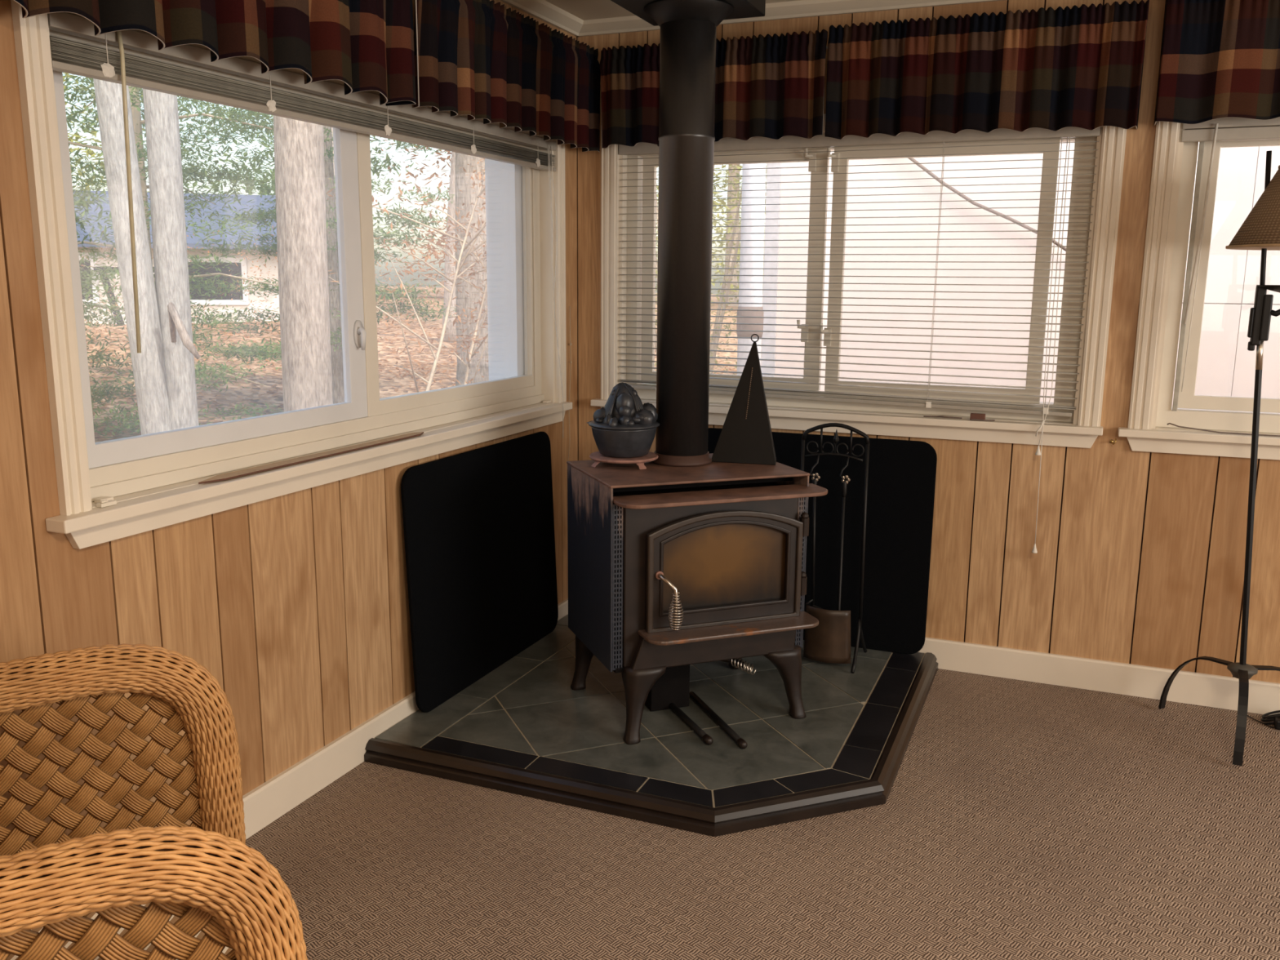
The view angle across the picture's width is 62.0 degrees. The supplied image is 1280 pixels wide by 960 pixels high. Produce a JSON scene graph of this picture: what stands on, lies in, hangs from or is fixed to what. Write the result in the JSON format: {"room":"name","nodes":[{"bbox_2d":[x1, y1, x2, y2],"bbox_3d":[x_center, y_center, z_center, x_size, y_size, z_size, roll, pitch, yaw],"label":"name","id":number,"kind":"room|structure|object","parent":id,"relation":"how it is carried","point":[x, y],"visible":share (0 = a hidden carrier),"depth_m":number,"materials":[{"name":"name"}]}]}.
{"room":"living room","nodes":[
{"label":"living room","id":0,"kind":"room"},
{"bbox_2d":[0,0,577,842],"bbox_3d":[-1.431,-0.023,1.184,0.120,2.140,6.000,5,12,22],"label":"wall","id":1,"kind":"structure","parent":0,"point":[296,603],"depth_m":2.39,"materials":[{"name":"brown wood"}]},
{"bbox_2d":[13,0,416,106],"bbox_3d":[-1.011,-0.935,1.719,0.108,0.358,2.105,5,12,22],"label":"valance","id":2,"kind":"object","parent":1,"relation":"attached to","point":[365,45],"visible":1,"depth_m":2.26,"materials":[{"name":"multicoloured fabric"}]},
{"bbox_2d":[10,0,572,549],"bbox_3d":[-0.761,-0.550,2.820,0.290,1.023,2.082,5,12,22],"label":"window","id":3,"kind":"structure","parent":1,"relation":"in","point":[153,479],"depth_m":2.62,"materials":[{"name":"beige paint"}]},
{"bbox_2d":[96,499,116,507],"bbox_3d":[-1.016,0.043,2.026,0.014,0.012,0.035,5,12,22],"label":"clip","id":4,"kind":"object","parent":3,"relation":"on","point":[105,503],"visible":1,"depth_m":2.02,"materials":[{"name":"beige plastic"}]},
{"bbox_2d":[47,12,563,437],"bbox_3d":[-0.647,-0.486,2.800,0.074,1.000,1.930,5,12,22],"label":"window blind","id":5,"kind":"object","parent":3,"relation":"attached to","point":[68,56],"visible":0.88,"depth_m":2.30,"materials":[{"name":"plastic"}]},
{"bbox_2d":[198,431,423,484],"bbox_3d":[-0.772,-0.064,2.611,0.043,0.004,0.830,5,12,22],"label":"strip","id":6,"kind":"object","parent":3,"relation":"on","point":[242,473],"visible":1,"depth_m":2.52,"materials":[{"name":"brown wood"}]},
{"bbox_2d":[242,598,568,839],"bbox_3d":[-1.380,0.985,1.342,0.015,0.099,5.985,5,12,22],"label":"baseboard","id":7,"kind":"structure","parent":1,"relation":"attached to","point":[269,801],"depth_m":2.67,"materials":[{"name":"beige paint"}]},
{"bbox_2d":[412,0,600,151],"bbox_3d":[-0.390,-1.217,3.192,0.104,0.344,1.104,5,12,22],"label":"valance","id":8,"kind":"object","parent":1,"relation":"attached to","point":[488,61],"visible":1,"depth_m":3.08,"materials":[{"name":"multicoloured fabric"}]},
{"bbox_2d":[500,0,583,36],"bbox_3d":[-1.344,-1.048,0.956,0.050,0.040,6.000,5,12,22],"label":"trim","id":9,"kind":"structure","parent":1,"relation":"attached to","point":[543,10],"depth_m":3.45,"materials":[{"name":"white wood"}]},
{"bbox_2d":[568,306,572,458],"bbox_3d":[-0.253,-0.343,3.835,0.012,0.560,0.027,5,12,22],"label":"string","id":10,"kind":"object","parent":1,"relation":"hanging from","point":[570,344],"visible":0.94,"depth_m":3.83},
{"bbox_2d":[545,0,799,20],"bbox_3d":[0.959,-0.950,0.115,5.450,0.120,6.400,5,12,22],"label":"ceiling","id":11,"kind":"structure","parent":0,"point":[584,10],"depth_m":3.46,"materials":[{"name":"white paint"}]},
{"bbox_2d":[610,0,765,26],"bbox_3d":[0.131,-1.347,2.869,0.336,0.139,0.336,5,12,22],"label":"box","id":12,"kind":"object","parent":11,"relation":"attached to","point":[742,8],"visible":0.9,"depth_m":2.90,"materials":[{"name":"black metal"}]},
{"bbox_2d":[245,668,1279,959],"bbox_3d":[0.925,1.269,0.432,5.200,0.080,6.200,5,12,22],"label":"floor","id":13,"kind":"structure","parent":0,"point":[1019,820],"depth_m":2.39,"materials":[{"name":"carpet"}]},
{"bbox_2d":[0,644,307,959],"bbox_3d":[-0.801,0.631,1.415,0.596,0.741,0.737,-5,12,-27],"label":"wicker armchair","id":14,"kind":"object","parent":13,"relation":"on","point":[204,873],"visible":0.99,"depth_m":1.64,"materials":[{"name":"orange wicker"}]},
{"bbox_2d":[7,902,231,959],"bbox_3d":[-0.782,0.711,1.440,0.465,0.057,0.560,-5,12,-27],"label":"seat cushion","id":15,"kind":"object","parent":14,"relation":"on","point":[68,944],"visible":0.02,"depth_m":1.55,"materials":[{"name":"fabric"}]},
{"bbox_2d":[364,614,938,836],"bbox_3d":[0.131,0.658,3.203,1.328,0.072,1.336,5,12,22],"label":"hearth pad","id":16,"kind":"object","parent":13,"relation":"on","point":[521,728],"depth_m":2.88,"materials":[{"name":"tile"}]},
{"bbox_2d":[400,431,558,712],"bbox_3d":[-0.472,0.250,3.348,0.042,0.712,0.872,5,12,22],"label":"board","id":17,"kind":"object","parent":16,"relation":"on","point":[479,537],"visible":1,"depth_m":3.27,"materials":[{"name":"black metal"}]},
{"bbox_2d":[566,453,827,744],"bbox_3d":[0.160,0.316,3.060,0.618,0.700,0.516,-4,11,-20],"label":"wood stove","id":18,"kind":"object","parent":16,"relation":"on","point":[671,569],"visible":1,"depth_m":2.90,"materials":[{"name":"brown metal"}]},
{"bbox_2d":[589,451,658,469],"bbox_3d":[-0.046,-0.060,3.079,0.200,0.026,0.200,3,11,12],"label":"trivet","id":19,"kind":"object","parent":18,"relation":"on","point":[597,456],"visible":0.72,"depth_m":3.01,"materials":[{"name":"brown metal"}]},
{"bbox_2d":[586,382,659,457],"bbox_3d":[-0.051,-0.176,3.058,0.217,0.208,0.206,3,11,14],"label":"pot","id":20,"kind":"object","parent":19,"relation":"on","point":[625,427],"visible":1,"depth_m":3.00,"materials":[{"name":"black metal"}]},
{"bbox_2d":[644,0,733,466],"bbox_3d":[0.127,-0.673,3.007,0.244,1.260,0.244,5,12,22],"label":"flue pipe","id":21,"kind":"object","parent":18,"relation":"on","point":[688,28],"visible":0.94,"depth_m":2.94,"materials":[{"name":"black metal"}]},
{"bbox_2d":[711,333,776,465],"bbox_3d":[0.314,-0.240,3.114,0.193,0.373,0.096,3,11,15],"label":"pyramid","id":22,"kind":"object","parent":18,"relation":"on","point":[745,437],"visible":0.98,"depth_m":3.09,"materials":[{"name":"black metal"}]},
{"bbox_2d":[707,427,937,653],"bbox_3d":[0.571,0.200,3.645,0.830,0.716,0.042,5,12,22],"label":"board","id":23,"kind":"object","parent":16,"relation":"on","point":[901,479],"visible":0.5,"depth_m":3.55,"materials":[{"name":"black metal"}]},
{"bbox_2d":[800,422,870,673],"bbox_3d":[0.617,0.204,3.441,0.230,0.783,0.224,5,12,22],"label":"stand","id":24,"kind":"object","parent":16,"relation":"on","point":[836,439],"visible":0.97,"depth_m":3.38,"materials":[{"name":"black metal"}]},
{"bbox_2d":[803,476,850,663],"bbox_3d":[0.603,0.292,3.388,0.155,0.599,0.047,6,12,28],"label":"shovel","id":25,"kind":"object","parent":24,"relation":"hanging from","point":[829,642],"visible":0.93,"depth_m":3.41,"materials":[{"name":"black metal"}]},
{"bbox_2d":[837,479,847,610],"bbox_3d":[0.651,0.266,3.387,0.038,0.546,0.015,5,12,22],"label":"fireplace poker","id":26,"kind":"object","parent":24,"relation":"hanging from","point":[844,486],"visible":0.88,"depth_m":3.37,"materials":[{"name":"black metal"}]},
{"bbox_2d":[1158,150,1279,765],"bbox_3d":[1.757,-0.059,2.876,0.415,1.609,0.415,2,11,6],"label":"floor lamp","id":27,"kind":"object","parent":13,"relation":"on","point":[1260,230],"visible":1,"depth_m":2.85,"materials":[{"name":"black metal"}]},
{"bbox_2d":[1247,710,1279,729],"bbox_3d":[1.857,0.697,3.145,0.157,0.064,0.082,8,13,36],"label":"power cord","id":28,"kind":"object","parent":13,"relation":"on","point":[1274,718],"visible":0.99,"depth_m":3.13,"materials":[{"name":"black plastic"}]},
{"bbox_2d":[576,0,1279,683],"bbox_3d":[2.050,-0.344,3.027,5.120,2.140,0.120,5,12,22],"label":"wall","id":29,"kind":"structure","parent":0,"point":[1140,557],"depth_m":3.31,"materials":[{"name":"brown wood"}]},
{"bbox_2d":[600,29,827,148],"bbox_3d":[0.234,-1.269,3.493,0.775,0.323,0.103,5,12,22],"label":"valance","id":30,"kind":"object","parent":29,"relation":"attached to","point":[768,86],"visible":0.73,"depth_m":3.41,"materials":[{"name":"multicoloured fabric"}]},
{"bbox_2d":[575,0,1004,36],"bbox_3d":[2.081,-1.357,2.732,5.000,0.040,0.050,5,12,22],"label":"ceiling","id":31,"kind":"structure","parent":29,"relation":"attached to","point":[802,8],"depth_m":3.36,"materials":[{"name":"white paint"}]},
{"bbox_2d":[590,114,1126,448],"bbox_3d":[0.647,-0.674,3.532,1.710,1.023,0.175,5,12,22],"label":"window","id":32,"kind":"structure","parent":29,"relation":"in","point":[784,413],"depth_m":3.48,"materials":[{"name":"beige paint"}]},
{"bbox_2d":[617,126,1100,553],"bbox_3d":[0.621,-0.468,3.508,1.547,1.296,0.087,5,12,22],"label":"window blind","id":33,"kind":"object","parent":32,"relation":"attached to","point":[1035,133],"visible":0.94,"depth_m":3.42,"materials":[{"name":"plastic"}]},
{"bbox_2d":[923,415,995,421],"bbox_3d":[1.015,-0.198,3.389,0.221,0.009,0.015,6,12,26],"label":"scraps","id":34,"kind":"object","parent":32,"relation":"on","point":[942,416],"visible":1,"depth_m":3.40,"materials":[{"name":"brown wood"}]},
{"bbox_2d":[969,413,985,420],"bbox_3d":[1.070,-0.200,3.371,0.045,0.021,0.017,5,12,22],"label":"wooden block","id":35,"kind":"object","parent":32,"relation":"on","point":[973,415],"visible":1,"depth_m":3.36,"materials":[{"name":"brown wood"}]},
{"bbox_2d":[824,0,1149,139],"bbox_3d":[1.010,-1.205,3.177,0.898,0.342,0.108,5,12,22],"label":"valance","id":36,"kind":"object","parent":29,"relation":"attached to","point":[1051,69],"visible":1,"depth_m":3.13,"materials":[{"name":"multicoloured fabric"}]},
{"bbox_2d":[917,636,1279,715],"bbox_3d":[2.071,0.673,3.134,5.000,0.099,0.015,5,12,22],"label":"baseboard","id":37,"kind":"structure","parent":29,"relation":"attached to","point":[1219,691],"depth_m":3.37,"materials":[{"name":"beige paint"}]},
{"bbox_2d":[1109,438,1116,444],"bbox_3d":[1.441,-0.118,3.241,0.012,0.020,0.032,2,11,8],"label":"hook","id":38,"kind":"object","parent":29,"relation":"attached to","point":[1110,441],"visible":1,"depth_m":3.24,"materials":[{"name":"gold metal"}]},
{"bbox_2d":[1117,121,1279,460],"bbox_3d":[2.266,-0.536,2.875,1.710,1.023,0.175,5,12,22],"label":"window","id":39,"kind":"structure","parent":29,"relation":"in","point":[1174,161],"depth_m":3.14,"materials":[{"name":"beige paint"}]},
{"bbox_2d":[1166,422,1279,436],"bbox_3d":[1.869,-0.134,3.057,0.642,0.023,0.014,5,12,23],"label":"loose wire","id":40,"kind":"object","parent":39,"relation":"on","point":[1168,423],"visible":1,"depth_m":3.12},
{"bbox_2d":[1181,116,1279,391],"bbox_3d":[2.256,-0.590,2.824,1.534,0.782,0.040,5,12,22],"label":"window blind","id":41,"kind":"object","parent":39,"relation":"attached to","point":[1223,129],"visible":0.83,"depth_m":3.00,"materials":[{"name":"plastic"}]},
{"bbox_2d":[1153,0,1279,125],"bbox_3d":[2.238,-1.139,2.674,1.675,0.411,0.106,5,12,22],"label":"valance","id":42,"kind":"object","parent":29,"relation":"attached to","point":[1219,59],"visible":1,"depth_m":2.91,"materials":[{"name":"multicoloured fabric"}]},
{"label":"outside","id":43,"kind":"structure","parent":0,"visible":0},
{"bbox_2d":[84,285,763,442],"bbox_3d":[-8.195,-3.038,21.087,52.000,1.331,54.000,5,12,22],"label":"ground","id":44,"kind":"structure","parent":43,"point":[233,391],"depth_m":12.18,"materials":[{"name":"brown soil"}]},
{"bbox_2d":[65,101,153,343],"bbox_3d":[-4.233,-2.166,5.037,3.311,5.000,2.961,5,12,22],"label":"hemlock","id":45,"kind":"object","parent":44,"relation":"on","point":[82,202],"visible":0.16,"depth_m":5.62,"materials":[{"name":"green plant"}]},
{"bbox_2d":[62,72,198,191],"bbox_3d":[-15.864,-9.549,27.039,8.987,11.439,9.533,6,12,29],"label":"tree","id":46,"kind":"object","parent":44,"relation":"on","point":[77,137],"visible":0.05,"depth_m":27.45,"materials":[{"name":"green plant"}]},
{"bbox_2d":[93,78,171,435],"bbox_3d":[-2.517,-2.366,5.135,0.215,5.750,0.311,9,13,37],"label":"tree","id":47,"kind":"object","parent":44,"relation":"on","point":[148,367],"visible":0.66,"depth_m":5.30,"materials":[{"name":"grey plant"}]},
{"bbox_2d":[142,88,200,430],"bbox_3d":[-2.406,-2.368,5.188,0.408,5.767,0.258,3,11,11],"label":"tree","id":48,"kind":"object","parent":44,"relation":"on","point":[161,109],"visible":0.66,"depth_m":5.38,"materials":[{"name":"grey plant"}]},
{"bbox_2d":[72,190,279,325],"bbox_3d":[-9.557,-3.762,18.622,7.200,2.550,6.150,-3,11,-15],"label":"house","id":49,"kind":"structure","parent":44,"relation":"on","point":[236,303],"depth_m":17.11,"materials":[{"name":"blue"}]},
{"bbox_2d":[62,72,330,439],"bbox_3d":[-3.529,-2.760,7.496,2.610,5.000,2.769,-3,11,-16],"label":"hemlock","id":50,"kind":"object","parent":44,"relation":"on","point":[135,93],"visible":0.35,"depth_m":7.58,"materials":[{"name":"plant"}]},
{"bbox_2d":[97,97,417,266],"bbox_3d":[-10.010,-9.740,29.459,9.218,10.601,8.891,4,11,17],"label":"tree","id":51,"kind":"object","parent":44,"relation":"on","point":[215,188],"visible":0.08,"depth_m":29.20,"materials":[{"name":"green plant"}]},
{"bbox_2d":[79,226,444,349],"bbox_3d":[-5.799,-2.277,12.553,4.048,1.791,14.620,5,12,22],"label":"shrub","id":52,"kind":"object","parent":44,"relation":"on","point":[264,264],"visible":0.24,"depth_m":15.03,"materials":[{"name":"green plant"}]},
{"bbox_2d":[143,99,456,404],"bbox_3d":[-2.593,-2.502,9.217,2.761,4.000,2.574,5,12,22],"label":"hemlock","id":53,"kind":"object","parent":44,"relation":"on","point":[337,371],"visible":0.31,"depth_m":9.21,"materials":[{"name":"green plant"}]},
{"bbox_2d":[273,115,333,412],"bbox_3d":[-1.881,-2.706,5.808,0.378,6.327,0.538,5,12,22],"label":"tree","id":54,"kind":"object","parent":44,"relation":"on","point":[299,145],"visible":0.47,"depth_m":5.96,"materials":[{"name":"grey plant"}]},
{"bbox_2d":[331,127,339,276],"bbox_3d":[-5.826,-6.457,20.615,0.424,6.550,0.357,-1,11,-5],"label":"tree","id":55,"kind":"object","parent":44,"relation":"on","point":[331,127],"visible":0.04,"depth_m":20.51,"materials":[{"name":"brown plant"}]},
{"bbox_2d":[275,157,488,392],"bbox_3d":[-1.131,-0.887,6.368,1.840,2.583,2.096,-5,12,-26],"label":"sapling","id":56,"kind":"object","parent":44,"relation":"on","point":[447,316],"visible":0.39,"depth_m":6.57,"materials":[{"name":"plant"}]},
{"bbox_2d":[87,316,737,441],"bbox_3d":[-5.579,-0.852,10.476,13.008,1.049,16.132,5,12,22],"label":"fallen leaves","id":57,"kind":"object","parent":44,"relation":"on","point":[230,334],"visible":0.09,"depth_m":12.14,"materials":[{"name":"brown plant"}]},
{"bbox_2d":[379,139,451,294],"bbox_3d":[-3.359,-9.772,29.962,9.636,10.586,8.500,10,14,41],"label":"tree","id":58,"kind":"object","parent":44,"relation":"on","point":[432,175],"visible":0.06,"depth_m":30.39,"materials":[{"name":"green plant"}]},
{"bbox_2d":[409,167,488,384],"bbox_3d":[-1.070,-0.836,6.662,1.477,2.433,2.378,1,11,1],"label":"sapling","id":59,"kind":"object","parent":44,"relation":"on","point":[470,354],"visible":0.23,"depth_m":6.95,"materials":[{"name":"brown plant"}]},
{"bbox_2d":[442,151,456,342],"bbox_3d":[-2.538,-5.165,14.432,0.474,6.722,0.309,2,11,6],"label":"tree","id":60,"kind":"object","parent":44,"relation":"on","point":[450,328],"visible":0.18,"depth_m":14.78,"materials":[{"name":"brown plant"}]},
{"bbox_2d":[455,152,488,386],"bbox_3d":[-1.315,-3.769,8.394,0.479,7.193,0.540,5,12,22],"label":"tree","id":61,"kind":"object","parent":44,"relation":"on","point":[464,183],"visible":0.2,"depth_m":8.65,"materials":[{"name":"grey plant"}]},
{"bbox_2d":[654,164,766,374],"bbox_3d":[0.366,-1.646,8.091,1.976,3.654,2.194,5,12,22],"label":"shrub","id":62,"kind":"object","parent":44,"relation":"on","point":[715,333],"visible":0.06,"depth_m":8.11,"materials":[{"name":"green plant"}]},
{"bbox_2d":[655,164,766,306],"bbox_3d":[2.703,-9.398,29.311,9.068,10.787,9.417,1,11,4],"label":"tree","id":63,"kind":"object","parent":44,"relation":"on","point":[734,209],"visible":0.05,"depth_m":29.64,"materials":[{"name":"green plant"}]},
{"bbox_2d":[736,163,766,375],"bbox_3d":[0.614,-1.420,5.788,0.148,4.000,0.148,5,12,22],"label":"post","id":64,"kind":"object","parent":44,"relation":"on","point":[757,194],"visible":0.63,"depth_m":5.78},
{"bbox_2d":[760,142,1279,413],"bbox_3d":[5.026,-1.716,7.001,7.247,4.200,5.020,5,12,22],"label":"building","id":65,"kind":"structure","parent":44,"relation":"on","point":[1226,367],"depth_m":5.75,"materials":[{"name":"white paint"}]},
{"bbox_2d":[907,157,1066,251],"bbox_3d":[1.588,-1.737,5.595,1.948,1.109,0.205,3,11,15],"label":"cable","id":66,"kind":"object","parent":65,"relation":"attached to","point":[912,159],"visible":0.24,"depth_m":5.59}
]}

